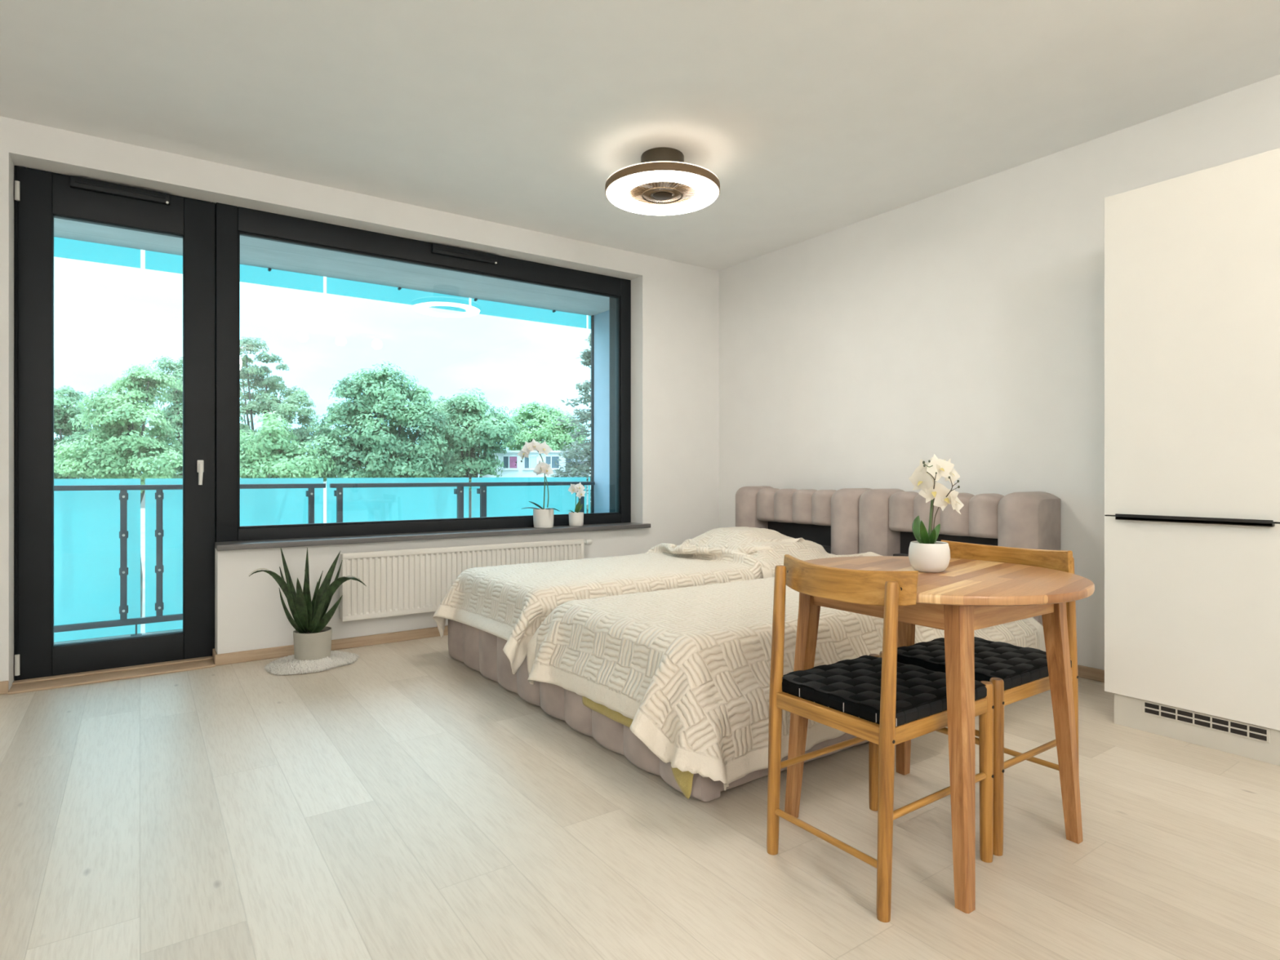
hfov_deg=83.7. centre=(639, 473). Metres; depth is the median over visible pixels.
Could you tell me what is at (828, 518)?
upholstered bed
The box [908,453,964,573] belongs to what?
potted orchid
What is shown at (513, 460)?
curtain
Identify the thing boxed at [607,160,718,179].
rim
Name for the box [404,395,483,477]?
broadleaf tree
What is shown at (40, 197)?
door
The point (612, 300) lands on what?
trim
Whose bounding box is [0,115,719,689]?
wall
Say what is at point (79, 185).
vent
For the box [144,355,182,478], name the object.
broadleaf tree
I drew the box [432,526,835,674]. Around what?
bedspread
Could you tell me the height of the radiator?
0.381 m
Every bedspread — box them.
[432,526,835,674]
[526,551,1045,790]
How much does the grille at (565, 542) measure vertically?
0.008 m
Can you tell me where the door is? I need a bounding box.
[13,165,215,680]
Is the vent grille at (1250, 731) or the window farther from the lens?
the window
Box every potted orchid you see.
[515,438,559,528]
[568,482,586,526]
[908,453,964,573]
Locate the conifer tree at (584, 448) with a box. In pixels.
[550,333,591,513]
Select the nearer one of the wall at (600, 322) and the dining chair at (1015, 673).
the dining chair at (1015, 673)
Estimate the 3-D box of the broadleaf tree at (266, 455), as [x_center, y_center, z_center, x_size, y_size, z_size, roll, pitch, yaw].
[-17.336,2.549,34.154,6.232,10.931,4.164,0,0,40]
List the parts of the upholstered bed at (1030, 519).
footboard, rail, headboard panel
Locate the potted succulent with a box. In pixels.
[248,547,365,661]
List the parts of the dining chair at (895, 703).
post, seat rail, backrest, leg, woven seat, post, seat rail, leg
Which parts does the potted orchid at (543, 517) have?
flower, flower, flower, stem, flower, pot, flower, stem, flower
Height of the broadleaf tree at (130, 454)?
13.880 m
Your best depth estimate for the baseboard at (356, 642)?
4.07 m
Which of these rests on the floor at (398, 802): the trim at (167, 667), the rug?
the rug
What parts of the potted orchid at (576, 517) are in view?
flower, pot, flower, flower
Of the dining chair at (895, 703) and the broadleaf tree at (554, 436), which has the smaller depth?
the dining chair at (895, 703)
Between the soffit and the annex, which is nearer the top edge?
the soffit
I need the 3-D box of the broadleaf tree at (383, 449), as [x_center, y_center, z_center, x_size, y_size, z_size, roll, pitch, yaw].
[-13.246,1.173,35.775,7.789,13.684,4.694,0,0,-5]
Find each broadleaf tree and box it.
[53,362,182,617]
[53,385,112,479]
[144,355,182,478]
[240,337,332,447]
[240,410,341,481]
[290,360,454,482]
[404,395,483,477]
[419,387,519,517]
[502,400,588,450]
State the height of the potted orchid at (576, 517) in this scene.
0.310 m
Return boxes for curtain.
[509,456,516,467]
[529,456,536,467]
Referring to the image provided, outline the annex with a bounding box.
[482,451,497,477]
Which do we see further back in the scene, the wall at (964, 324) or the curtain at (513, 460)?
the curtain at (513, 460)
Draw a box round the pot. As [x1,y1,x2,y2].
[293,626,332,661]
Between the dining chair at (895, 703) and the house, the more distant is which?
the house
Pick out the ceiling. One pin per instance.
(811, 118)
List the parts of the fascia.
glass panel, glass panel, glass panel, glass panel, glass panel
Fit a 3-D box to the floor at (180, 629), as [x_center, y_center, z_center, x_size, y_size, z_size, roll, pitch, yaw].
[-2.555,1.143,4.525,6.200,0.275,1.235,0,0,-35]
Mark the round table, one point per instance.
(970, 595)
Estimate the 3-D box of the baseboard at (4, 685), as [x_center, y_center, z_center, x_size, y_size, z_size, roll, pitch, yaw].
[-3.368,0.971,2.905,1.210,0.058,0.014,0,0,-35]
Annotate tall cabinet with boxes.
[1104,147,1279,765]
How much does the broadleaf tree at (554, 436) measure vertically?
13.344 m
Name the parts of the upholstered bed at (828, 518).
footboard, headboard panel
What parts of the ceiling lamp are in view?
fan blade, fan blade, plate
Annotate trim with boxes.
[7,655,215,694]
[609,297,615,512]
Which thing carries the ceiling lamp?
attached to the ceiling
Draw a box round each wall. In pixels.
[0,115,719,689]
[591,310,609,513]
[719,74,1279,670]
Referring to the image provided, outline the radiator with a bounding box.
[339,538,592,622]
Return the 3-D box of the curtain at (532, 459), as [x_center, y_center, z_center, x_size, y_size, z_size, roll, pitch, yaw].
[-5.970,-0.624,39.983,0.346,0.632,0.007,0,0,0]
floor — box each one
[0,635,1279,959]
[53,628,182,644]
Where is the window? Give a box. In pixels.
[215,202,631,542]
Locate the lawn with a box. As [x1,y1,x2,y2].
[140,508,145,633]
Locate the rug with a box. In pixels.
[264,650,359,675]
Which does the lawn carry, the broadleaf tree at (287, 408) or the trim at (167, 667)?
the broadleaf tree at (287, 408)
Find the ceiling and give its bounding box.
[0,0,1279,271]
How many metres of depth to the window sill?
4.28 m
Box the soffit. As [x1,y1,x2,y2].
[53,217,609,315]
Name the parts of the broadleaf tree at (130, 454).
crown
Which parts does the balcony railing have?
glass panel, rail, post, post, rail, glass panel, post, post, glass panel, post, rail, post, glass panel, post, glass panel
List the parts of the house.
pane, pane, pane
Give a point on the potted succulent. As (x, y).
(312, 637)
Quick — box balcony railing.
[53,476,595,642]
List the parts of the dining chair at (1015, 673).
woven seat, leg, backrest, seat rail, post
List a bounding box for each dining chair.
[766,554,994,922]
[879,539,1079,856]
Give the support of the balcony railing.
on the floor at (180, 629)
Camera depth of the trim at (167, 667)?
3.51 m
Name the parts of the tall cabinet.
door handle, door, door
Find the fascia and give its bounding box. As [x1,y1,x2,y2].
[53,236,591,328]
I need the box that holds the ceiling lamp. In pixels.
[604,146,719,215]
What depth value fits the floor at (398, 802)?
1.94 m
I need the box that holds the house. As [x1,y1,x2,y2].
[497,450,591,512]
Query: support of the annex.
on the lawn
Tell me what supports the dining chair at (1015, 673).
on the floor at (398, 802)
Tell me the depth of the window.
4.24 m
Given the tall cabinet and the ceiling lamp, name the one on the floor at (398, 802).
the tall cabinet
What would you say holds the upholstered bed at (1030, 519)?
on the floor at (398, 802)
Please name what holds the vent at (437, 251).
attached to the window
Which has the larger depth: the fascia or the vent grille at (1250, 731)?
the fascia
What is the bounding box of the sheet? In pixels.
[582,696,693,799]
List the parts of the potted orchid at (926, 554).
flower, flower, pot, stem, stem, stem, flower, stem, flower, flower, flower, flower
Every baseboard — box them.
[0,680,8,694]
[212,625,448,666]
[1077,664,1104,682]
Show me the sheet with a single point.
(684, 780)
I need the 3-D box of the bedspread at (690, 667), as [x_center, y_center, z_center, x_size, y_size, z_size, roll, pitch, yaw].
[0.712,0.715,3.094,2.262,0.546,1.177,0,0,-35]
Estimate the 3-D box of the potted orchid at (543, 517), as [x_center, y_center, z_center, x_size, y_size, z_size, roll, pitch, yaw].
[-0.692,0.066,4.900,0.303,0.609,0.141,0,0,18]
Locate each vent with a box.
[69,175,169,204]
[431,243,497,264]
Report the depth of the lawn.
69.73 m
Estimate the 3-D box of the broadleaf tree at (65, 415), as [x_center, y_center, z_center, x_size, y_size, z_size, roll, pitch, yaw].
[-33.784,1.445,42.294,7.620,13.140,5.651,0,0,8]
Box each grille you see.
[347,538,577,553]
[628,181,696,207]
[1142,700,1270,743]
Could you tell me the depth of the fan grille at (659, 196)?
3.66 m
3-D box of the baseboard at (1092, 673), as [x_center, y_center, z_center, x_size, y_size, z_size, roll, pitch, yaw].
[2.554,0.971,2.949,0.014,0.058,6.704,0,0,-35]
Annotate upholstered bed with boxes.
[448,485,871,706]
[539,488,1060,801]
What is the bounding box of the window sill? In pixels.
[214,522,650,551]
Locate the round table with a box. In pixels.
[784,555,1094,913]
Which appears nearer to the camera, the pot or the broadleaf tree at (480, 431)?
the pot
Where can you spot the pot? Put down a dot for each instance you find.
(311, 643)
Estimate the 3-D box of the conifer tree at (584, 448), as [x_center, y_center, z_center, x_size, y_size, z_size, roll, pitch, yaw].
[-2.454,0.041,40.027,8.101,15.919,7.599,0,0,-23]

